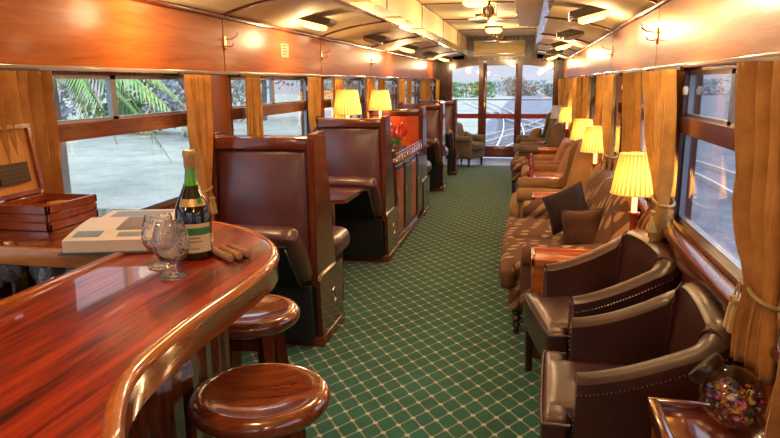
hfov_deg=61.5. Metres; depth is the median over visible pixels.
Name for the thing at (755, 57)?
trim
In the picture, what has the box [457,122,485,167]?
armchair
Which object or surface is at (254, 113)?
curtain
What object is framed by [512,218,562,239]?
seat cushion
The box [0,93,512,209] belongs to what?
ground
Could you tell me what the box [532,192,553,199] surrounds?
side table
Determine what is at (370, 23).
trim
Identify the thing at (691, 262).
trim
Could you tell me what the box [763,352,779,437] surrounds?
curtain
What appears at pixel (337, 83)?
curtain
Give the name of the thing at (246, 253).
cigar
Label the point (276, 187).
bench
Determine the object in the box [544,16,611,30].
trim
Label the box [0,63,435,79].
trim
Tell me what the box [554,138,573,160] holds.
cushion
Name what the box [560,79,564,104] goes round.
curtain
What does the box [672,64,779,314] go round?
window
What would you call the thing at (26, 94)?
curtain
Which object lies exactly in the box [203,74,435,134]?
wall
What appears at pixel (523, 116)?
trim
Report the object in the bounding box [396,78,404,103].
curtain
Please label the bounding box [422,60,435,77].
trim
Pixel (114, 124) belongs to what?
window
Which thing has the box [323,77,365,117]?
window
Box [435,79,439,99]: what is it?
curtain
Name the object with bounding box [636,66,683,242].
curtain
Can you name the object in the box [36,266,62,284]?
crystal glass
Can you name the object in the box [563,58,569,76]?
trim
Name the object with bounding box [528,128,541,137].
throw cushion
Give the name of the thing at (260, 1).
trim
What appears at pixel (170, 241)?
glass
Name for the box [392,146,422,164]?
countertop
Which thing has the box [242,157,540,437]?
floor
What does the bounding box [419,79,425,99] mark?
curtain
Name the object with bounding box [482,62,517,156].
door
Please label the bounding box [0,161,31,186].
grille
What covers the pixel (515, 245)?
seat cushion
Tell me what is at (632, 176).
table lamp
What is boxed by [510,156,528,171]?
cushion
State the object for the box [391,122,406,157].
flower arrangement
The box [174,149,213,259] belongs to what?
wine bottle
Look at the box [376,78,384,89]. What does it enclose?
curtain
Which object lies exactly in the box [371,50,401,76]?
trim
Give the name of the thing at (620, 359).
leather armchair
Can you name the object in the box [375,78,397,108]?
window
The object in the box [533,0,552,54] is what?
trim
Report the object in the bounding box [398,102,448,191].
bench
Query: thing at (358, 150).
bench
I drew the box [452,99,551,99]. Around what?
railing
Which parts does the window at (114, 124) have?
sash, meeting rail, sash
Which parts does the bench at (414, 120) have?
rail, wooden panel, post, panel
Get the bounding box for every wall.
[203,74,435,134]
[436,35,563,104]
[563,70,779,422]
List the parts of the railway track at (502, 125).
rail, rail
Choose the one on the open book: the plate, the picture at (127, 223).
the picture at (127, 223)
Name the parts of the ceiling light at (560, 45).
lamp glass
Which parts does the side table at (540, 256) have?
door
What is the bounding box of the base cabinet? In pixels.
[392,139,423,248]
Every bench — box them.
[210,130,349,346]
[313,115,398,261]
[369,106,431,215]
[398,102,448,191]
[418,99,458,174]
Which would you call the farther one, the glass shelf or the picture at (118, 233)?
the glass shelf
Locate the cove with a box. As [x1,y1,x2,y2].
[537,0,658,59]
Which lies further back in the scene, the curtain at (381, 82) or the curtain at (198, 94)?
the curtain at (381, 82)
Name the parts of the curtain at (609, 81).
tie cord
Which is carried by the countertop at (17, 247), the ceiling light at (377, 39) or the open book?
the open book
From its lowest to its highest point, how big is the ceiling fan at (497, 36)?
0.252 m
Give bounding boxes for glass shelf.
[0,274,35,297]
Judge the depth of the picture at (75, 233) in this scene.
2.01 m
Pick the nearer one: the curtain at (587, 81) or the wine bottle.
the wine bottle
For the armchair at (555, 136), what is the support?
on the floor
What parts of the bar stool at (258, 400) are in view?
leg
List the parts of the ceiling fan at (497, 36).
motor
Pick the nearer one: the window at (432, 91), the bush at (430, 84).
the window at (432, 91)
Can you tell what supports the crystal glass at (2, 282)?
on the countertop at (17, 247)
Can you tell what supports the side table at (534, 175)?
on the floor
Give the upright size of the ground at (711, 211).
0.099 m
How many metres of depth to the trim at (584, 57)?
8.56 m
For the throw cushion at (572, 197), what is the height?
0.394 m
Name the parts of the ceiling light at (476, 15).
lamp glass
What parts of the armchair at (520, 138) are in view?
arm, arm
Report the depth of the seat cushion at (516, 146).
12.20 m
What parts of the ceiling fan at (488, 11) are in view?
blade, motor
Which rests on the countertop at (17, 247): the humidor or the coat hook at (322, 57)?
the humidor
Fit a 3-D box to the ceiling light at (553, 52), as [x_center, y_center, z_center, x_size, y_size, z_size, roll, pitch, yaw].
[2.721,-2.753,10.742,0.319,0.156,0.200,2,12,11]
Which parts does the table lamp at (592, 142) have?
lamp shade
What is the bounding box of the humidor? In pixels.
[0,123,97,231]
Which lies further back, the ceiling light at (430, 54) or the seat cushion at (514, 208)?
the ceiling light at (430, 54)
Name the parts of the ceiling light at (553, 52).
lamp glass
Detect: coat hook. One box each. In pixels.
[223,32,237,49]
[321,48,330,59]
[601,45,612,56]
[641,24,658,43]
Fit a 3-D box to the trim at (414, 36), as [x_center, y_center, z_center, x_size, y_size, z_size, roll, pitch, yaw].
[0.071,-2.198,8.152,0.660,0.159,0.044,2,12,11]
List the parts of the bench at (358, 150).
post, rail, backrest, post, panel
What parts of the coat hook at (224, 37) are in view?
plate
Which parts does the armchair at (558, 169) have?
arm, arm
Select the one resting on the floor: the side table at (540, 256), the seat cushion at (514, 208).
the side table at (540, 256)
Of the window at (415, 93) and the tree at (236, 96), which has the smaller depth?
the window at (415, 93)
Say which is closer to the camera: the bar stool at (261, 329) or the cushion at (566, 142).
the bar stool at (261, 329)
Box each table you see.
[329,187,362,225]
[530,247,593,358]
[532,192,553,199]
[533,174,561,178]
[538,147,558,154]
[646,397,765,437]
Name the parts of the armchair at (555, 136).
arm, arm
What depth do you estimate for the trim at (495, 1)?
7.91 m
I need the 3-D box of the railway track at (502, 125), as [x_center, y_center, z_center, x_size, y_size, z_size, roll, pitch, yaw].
[4.022,-4.603,34.741,6.848,0.140,110.077,2,12,11]
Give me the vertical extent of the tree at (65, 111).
7.298 m
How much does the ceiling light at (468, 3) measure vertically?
0.110 m
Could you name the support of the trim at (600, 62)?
attached to the wall at (740, 375)
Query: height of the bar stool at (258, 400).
0.843 m
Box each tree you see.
[53,79,187,192]
[57,81,76,118]
[62,79,176,134]
[142,80,239,136]
[231,80,297,121]
[324,81,391,117]
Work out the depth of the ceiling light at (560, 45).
8.67 m
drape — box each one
[184,74,213,201]
[575,77,582,118]
[591,75,602,172]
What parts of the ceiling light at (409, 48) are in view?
lamp glass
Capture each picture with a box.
[72,231,103,236]
[110,210,173,216]
[115,217,143,229]
[116,231,140,235]
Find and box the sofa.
[499,164,638,333]
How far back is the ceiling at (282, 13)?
5.17 m
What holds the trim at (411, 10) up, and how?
attached to the wall at (442, 67)
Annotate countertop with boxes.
[0,208,214,297]
[0,221,279,437]
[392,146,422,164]
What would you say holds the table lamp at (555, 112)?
on the side table
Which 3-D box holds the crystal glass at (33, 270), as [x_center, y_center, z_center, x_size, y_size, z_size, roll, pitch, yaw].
[-1.164,0.206,2.197,0.074,0.155,0.074,-2,12,-8]
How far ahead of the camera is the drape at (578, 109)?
8.07 m
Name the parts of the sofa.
seat, leg, arm, arm, frame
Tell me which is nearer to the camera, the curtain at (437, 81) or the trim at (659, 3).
the trim at (659, 3)
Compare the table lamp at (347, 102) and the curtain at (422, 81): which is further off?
the curtain at (422, 81)
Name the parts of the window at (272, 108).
sash, meeting rail, sash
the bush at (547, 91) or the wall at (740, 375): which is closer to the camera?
the wall at (740, 375)
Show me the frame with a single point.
(551, 64)
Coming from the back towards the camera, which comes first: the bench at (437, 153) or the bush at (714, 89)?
the bush at (714, 89)
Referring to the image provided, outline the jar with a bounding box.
[688,353,767,427]
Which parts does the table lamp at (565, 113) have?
lamp shade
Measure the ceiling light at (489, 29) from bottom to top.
0.110 m
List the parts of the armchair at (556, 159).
seat, arm, arm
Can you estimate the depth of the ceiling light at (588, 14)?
4.66 m
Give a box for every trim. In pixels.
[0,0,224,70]
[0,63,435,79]
[132,0,436,62]
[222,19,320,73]
[223,0,274,15]
[320,39,370,75]
[322,21,386,36]
[334,0,467,55]
[370,0,466,49]
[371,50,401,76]
[372,36,421,47]
[386,0,466,44]
[402,56,421,77]
[403,45,442,54]
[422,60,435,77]
[423,1,513,4]
[444,17,516,20]
[457,114,547,118]
[458,28,535,30]
[474,40,524,56]
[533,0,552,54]
[540,33,589,43]
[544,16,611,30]
[563,0,670,60]
[563,51,779,78]
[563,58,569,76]
[569,54,577,76]
[577,46,590,75]
[590,33,613,73]
[599,155,779,385]
[611,7,659,71]
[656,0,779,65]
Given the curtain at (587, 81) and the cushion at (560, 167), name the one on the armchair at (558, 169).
the cushion at (560, 167)
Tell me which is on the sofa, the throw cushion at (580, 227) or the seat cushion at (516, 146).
the throw cushion at (580, 227)
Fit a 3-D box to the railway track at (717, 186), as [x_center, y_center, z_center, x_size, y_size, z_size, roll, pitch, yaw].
[5.766,-4.543,34.394,14.399,0.140,110.093,2,12,11]
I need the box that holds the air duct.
[514,0,541,26]
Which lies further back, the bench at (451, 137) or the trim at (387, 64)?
the bench at (451, 137)
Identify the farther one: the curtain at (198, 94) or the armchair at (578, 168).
the armchair at (578, 168)
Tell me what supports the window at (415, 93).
in the wall at (221, 110)
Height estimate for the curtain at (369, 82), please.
0.934 m
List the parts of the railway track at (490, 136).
rail, rail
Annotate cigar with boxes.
[213,247,233,261]
[218,245,242,259]
[226,243,250,257]
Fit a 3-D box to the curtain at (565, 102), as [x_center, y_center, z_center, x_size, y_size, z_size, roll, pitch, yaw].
[3.061,-1.987,11.402,0.121,0.924,0.712,2,12,11]
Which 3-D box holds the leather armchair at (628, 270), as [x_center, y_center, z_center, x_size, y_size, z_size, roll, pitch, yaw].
[1.062,0.503,3.389,0.648,0.861,0.694,0,12,1]
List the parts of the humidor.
lid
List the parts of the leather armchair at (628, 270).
leg, seat rail, seat, nailhead trim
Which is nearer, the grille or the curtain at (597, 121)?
the grille
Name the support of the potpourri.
in the jar
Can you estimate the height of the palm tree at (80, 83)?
3.725 m
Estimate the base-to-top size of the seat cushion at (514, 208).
0.200 m
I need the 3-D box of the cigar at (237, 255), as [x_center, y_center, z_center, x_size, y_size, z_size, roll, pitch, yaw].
[-0.473,0.099,1.939,0.023,0.023,0.126,-10,15,-38]
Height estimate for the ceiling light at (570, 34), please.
0.156 m
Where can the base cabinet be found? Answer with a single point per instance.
(408, 165)
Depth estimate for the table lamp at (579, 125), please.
6.96 m
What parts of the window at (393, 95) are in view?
sash, meeting rail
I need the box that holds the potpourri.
[705,377,766,427]
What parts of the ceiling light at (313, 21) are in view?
lamp glass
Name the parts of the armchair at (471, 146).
arm, arm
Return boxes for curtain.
[0,67,63,277]
[178,72,217,213]
[238,74,263,134]
[304,76,320,132]
[329,76,343,117]
[362,77,374,117]
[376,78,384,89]
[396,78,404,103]
[405,78,411,103]
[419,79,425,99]
[426,79,429,99]
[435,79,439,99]
[558,78,563,104]
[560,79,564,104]
[562,78,567,132]
[567,77,574,136]
[569,77,576,141]
[575,76,586,118]
[582,75,594,118]
[591,74,607,172]
[600,73,620,169]
[621,70,649,210]
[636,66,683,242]
[722,57,779,384]
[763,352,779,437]
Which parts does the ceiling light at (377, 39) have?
lamp glass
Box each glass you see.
[0,264,24,293]
[0,276,6,299]
[29,266,37,278]
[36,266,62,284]
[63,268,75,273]
[141,213,172,269]
[152,220,189,280]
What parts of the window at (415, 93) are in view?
meeting rail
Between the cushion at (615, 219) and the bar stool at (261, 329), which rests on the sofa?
the cushion at (615, 219)
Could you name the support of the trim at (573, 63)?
attached to the wall at (740, 375)
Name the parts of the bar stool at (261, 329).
leg, seat, leg, leg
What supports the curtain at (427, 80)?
hanging from the wall at (221, 110)
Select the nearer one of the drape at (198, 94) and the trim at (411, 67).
the drape at (198, 94)
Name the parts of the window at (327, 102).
sash, meeting rail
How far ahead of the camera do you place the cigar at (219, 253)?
1.89 m
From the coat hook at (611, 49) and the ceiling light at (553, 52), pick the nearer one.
the coat hook at (611, 49)
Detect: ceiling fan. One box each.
[468,0,507,22]
[482,32,511,42]
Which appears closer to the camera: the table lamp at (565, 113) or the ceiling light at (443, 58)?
the table lamp at (565, 113)
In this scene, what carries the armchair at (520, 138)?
on the floor
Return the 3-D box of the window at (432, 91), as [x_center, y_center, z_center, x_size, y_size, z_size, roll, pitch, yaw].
[0.753,-2.445,13.277,0.100,0.765,1.680,2,12,11]
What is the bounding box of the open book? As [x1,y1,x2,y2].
[57,209,174,255]
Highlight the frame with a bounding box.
[449,59,556,157]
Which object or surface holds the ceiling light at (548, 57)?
attached to the cove
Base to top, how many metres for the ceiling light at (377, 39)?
0.156 m
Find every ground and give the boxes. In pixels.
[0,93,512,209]
[476,93,739,260]
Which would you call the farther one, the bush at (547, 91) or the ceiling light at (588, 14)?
the bush at (547, 91)
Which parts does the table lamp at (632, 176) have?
shade trim, lamp shade, shade trim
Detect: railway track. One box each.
[463,101,734,197]
[477,101,529,145]
[485,119,545,145]
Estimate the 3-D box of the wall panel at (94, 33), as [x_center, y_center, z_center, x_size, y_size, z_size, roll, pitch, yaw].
[-1.299,-0.920,3.258,0.014,0.330,2.080,2,12,11]
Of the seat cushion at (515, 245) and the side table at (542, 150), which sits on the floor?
the side table at (542, 150)
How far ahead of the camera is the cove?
5.43 m
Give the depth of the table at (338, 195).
5.19 m
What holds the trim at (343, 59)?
attached to the wall at (221, 110)
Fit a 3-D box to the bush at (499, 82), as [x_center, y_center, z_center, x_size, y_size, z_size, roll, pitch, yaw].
[27.308,-27.907,145.444,15.938,5.932,18.648,2,12,11]
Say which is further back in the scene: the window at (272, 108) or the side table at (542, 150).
the side table at (542, 150)
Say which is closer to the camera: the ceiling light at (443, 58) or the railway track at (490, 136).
the ceiling light at (443, 58)
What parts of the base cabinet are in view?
sliding door, door panel, sliding door, door panel, gallery rail, sliding door, door panel, sliding door, door panel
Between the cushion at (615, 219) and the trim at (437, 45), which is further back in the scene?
the trim at (437, 45)
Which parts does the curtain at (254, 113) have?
rail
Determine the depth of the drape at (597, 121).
5.90 m
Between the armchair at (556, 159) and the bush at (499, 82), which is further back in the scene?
the bush at (499, 82)
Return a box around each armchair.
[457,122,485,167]
[509,138,591,217]
[513,112,558,151]
[514,120,563,160]
[521,138,573,176]
[523,145,571,176]
[523,229,680,371]
[539,281,735,437]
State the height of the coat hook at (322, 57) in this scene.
0.111 m
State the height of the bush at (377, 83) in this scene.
5.340 m
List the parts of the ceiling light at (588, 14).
lamp glass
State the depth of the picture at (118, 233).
2.02 m
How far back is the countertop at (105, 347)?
1.43 m
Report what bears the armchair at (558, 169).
on the floor
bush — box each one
[354,83,412,92]
[405,84,456,95]
[452,81,497,97]
[487,80,546,94]
[501,76,538,95]
[537,83,552,96]
[702,78,730,94]
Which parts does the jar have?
lid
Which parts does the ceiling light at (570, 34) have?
lamp glass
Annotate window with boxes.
[39,70,186,209]
[229,75,310,134]
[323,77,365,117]
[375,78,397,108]
[405,79,419,103]
[428,79,434,99]
[618,86,648,200]
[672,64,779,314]
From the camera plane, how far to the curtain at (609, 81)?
5.20 m
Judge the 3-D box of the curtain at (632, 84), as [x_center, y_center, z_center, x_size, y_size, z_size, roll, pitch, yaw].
[1.506,-0.466,4.093,0.107,0.904,0.443,2,12,11]
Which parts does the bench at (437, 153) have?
rail, backrest, post, panel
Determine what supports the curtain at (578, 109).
hanging from the wall at (740, 375)
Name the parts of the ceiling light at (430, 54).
lamp glass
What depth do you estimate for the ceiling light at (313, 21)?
5.08 m
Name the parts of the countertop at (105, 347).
rail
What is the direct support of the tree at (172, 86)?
on the ground at (132, 173)
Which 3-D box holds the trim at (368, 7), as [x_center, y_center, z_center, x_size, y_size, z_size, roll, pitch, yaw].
[0.008,-1.921,6.272,0.075,0.095,16.000,2,12,11]
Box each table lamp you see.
[333,90,361,117]
[369,90,391,117]
[550,105,562,119]
[558,107,571,137]
[570,119,592,140]
[580,126,603,169]
[610,152,652,230]
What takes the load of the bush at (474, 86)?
on the ground at (132, 173)
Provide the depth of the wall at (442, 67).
13.84 m
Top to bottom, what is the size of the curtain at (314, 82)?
0.934 m
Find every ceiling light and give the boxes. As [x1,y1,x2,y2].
[298,14,336,30]
[363,34,389,44]
[399,44,419,52]
[422,51,438,57]
[438,56,452,61]
[463,0,487,6]
[475,13,496,21]
[485,26,502,32]
[543,54,557,59]
[546,49,562,55]
[550,41,570,49]
[556,29,584,40]
[568,6,608,23]
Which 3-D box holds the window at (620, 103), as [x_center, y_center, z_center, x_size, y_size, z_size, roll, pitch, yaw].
[1.712,-0.625,4.505,0.100,0.765,1.440,2,12,11]
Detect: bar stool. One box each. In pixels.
[187,363,330,437]
[229,294,299,367]
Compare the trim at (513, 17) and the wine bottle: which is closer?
the wine bottle
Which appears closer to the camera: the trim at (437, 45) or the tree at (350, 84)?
the trim at (437, 45)
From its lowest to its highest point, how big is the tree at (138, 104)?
7.359 m
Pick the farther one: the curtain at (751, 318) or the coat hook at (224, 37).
the coat hook at (224, 37)
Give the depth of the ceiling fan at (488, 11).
7.61 m
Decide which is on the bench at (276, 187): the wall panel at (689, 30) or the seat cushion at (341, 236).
the seat cushion at (341, 236)
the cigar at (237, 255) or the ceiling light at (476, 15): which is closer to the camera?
the cigar at (237, 255)
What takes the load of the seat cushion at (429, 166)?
on the bench at (414, 120)
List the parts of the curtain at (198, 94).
rail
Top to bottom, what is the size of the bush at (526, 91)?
5.148 m
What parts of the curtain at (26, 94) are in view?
rail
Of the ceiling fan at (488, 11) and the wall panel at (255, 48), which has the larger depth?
the ceiling fan at (488, 11)
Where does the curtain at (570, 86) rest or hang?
hanging from the wall at (740, 375)
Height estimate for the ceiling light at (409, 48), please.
0.156 m
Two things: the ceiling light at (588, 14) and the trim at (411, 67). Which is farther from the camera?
the trim at (411, 67)
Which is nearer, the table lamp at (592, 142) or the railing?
the table lamp at (592, 142)
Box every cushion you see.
[333,226,349,256]
[427,160,431,172]
[472,141,483,150]
[508,238,561,280]
[509,192,519,217]
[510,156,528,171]
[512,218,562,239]
[513,143,518,151]
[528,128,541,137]
[542,181,588,234]
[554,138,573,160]
[557,145,571,171]
[561,208,603,244]
[583,164,638,243]
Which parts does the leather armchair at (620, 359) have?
seat, nailhead trim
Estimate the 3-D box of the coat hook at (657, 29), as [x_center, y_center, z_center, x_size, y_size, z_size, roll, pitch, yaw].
[1.477,-1.053,3.735,0.096,0.111,0.028,2,12,11]
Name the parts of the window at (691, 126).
meeting rail, sash, sash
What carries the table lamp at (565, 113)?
on the side table at (542, 150)
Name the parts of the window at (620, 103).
meeting rail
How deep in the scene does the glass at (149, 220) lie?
1.78 m
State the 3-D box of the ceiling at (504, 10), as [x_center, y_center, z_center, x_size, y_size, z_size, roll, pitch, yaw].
[0.709,-2.241,6.058,1.460,0.030,16.000,2,12,11]
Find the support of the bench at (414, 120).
on the floor
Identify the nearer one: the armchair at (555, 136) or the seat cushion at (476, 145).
the armchair at (555, 136)
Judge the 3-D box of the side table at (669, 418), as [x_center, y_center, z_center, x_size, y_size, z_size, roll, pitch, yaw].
[0.870,0.925,1.775,0.297,0.693,0.487,2,12,11]
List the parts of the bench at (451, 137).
rail, backrest, post, panel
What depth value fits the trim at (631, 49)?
4.44 m
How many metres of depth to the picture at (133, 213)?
2.37 m
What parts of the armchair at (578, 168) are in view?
arm, arm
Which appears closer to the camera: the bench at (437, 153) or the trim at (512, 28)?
the bench at (437, 153)
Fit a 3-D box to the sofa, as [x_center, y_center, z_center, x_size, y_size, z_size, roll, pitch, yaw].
[1.294,0.134,4.961,0.864,0.938,1.806,2,12,11]
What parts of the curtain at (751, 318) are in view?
tie cord, rail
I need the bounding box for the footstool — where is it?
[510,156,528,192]
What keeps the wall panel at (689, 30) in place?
attached to the wall at (740, 375)
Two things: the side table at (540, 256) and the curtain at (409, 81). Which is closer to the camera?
the side table at (540, 256)
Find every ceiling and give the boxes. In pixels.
[163,0,462,60]
[419,0,535,36]
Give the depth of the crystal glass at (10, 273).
2.15 m
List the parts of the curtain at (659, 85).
tie cord, rail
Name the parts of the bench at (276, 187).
post, rail, backrest, post, panel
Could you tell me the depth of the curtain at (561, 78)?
13.47 m
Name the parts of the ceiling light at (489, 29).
lamp glass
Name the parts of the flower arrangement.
planter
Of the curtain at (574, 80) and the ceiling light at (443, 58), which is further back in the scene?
the ceiling light at (443, 58)
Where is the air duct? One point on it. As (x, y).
(527, 11)
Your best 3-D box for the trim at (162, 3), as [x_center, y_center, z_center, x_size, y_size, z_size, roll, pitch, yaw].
[-0.613,-1.770,6.435,0.035,0.030,16.000,2,12,11]
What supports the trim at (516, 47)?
attached to the wall at (442, 67)
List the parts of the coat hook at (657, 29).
plate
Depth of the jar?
1.77 m
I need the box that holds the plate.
[280,43,288,57]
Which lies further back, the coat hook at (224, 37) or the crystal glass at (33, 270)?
the coat hook at (224, 37)
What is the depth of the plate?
5.31 m

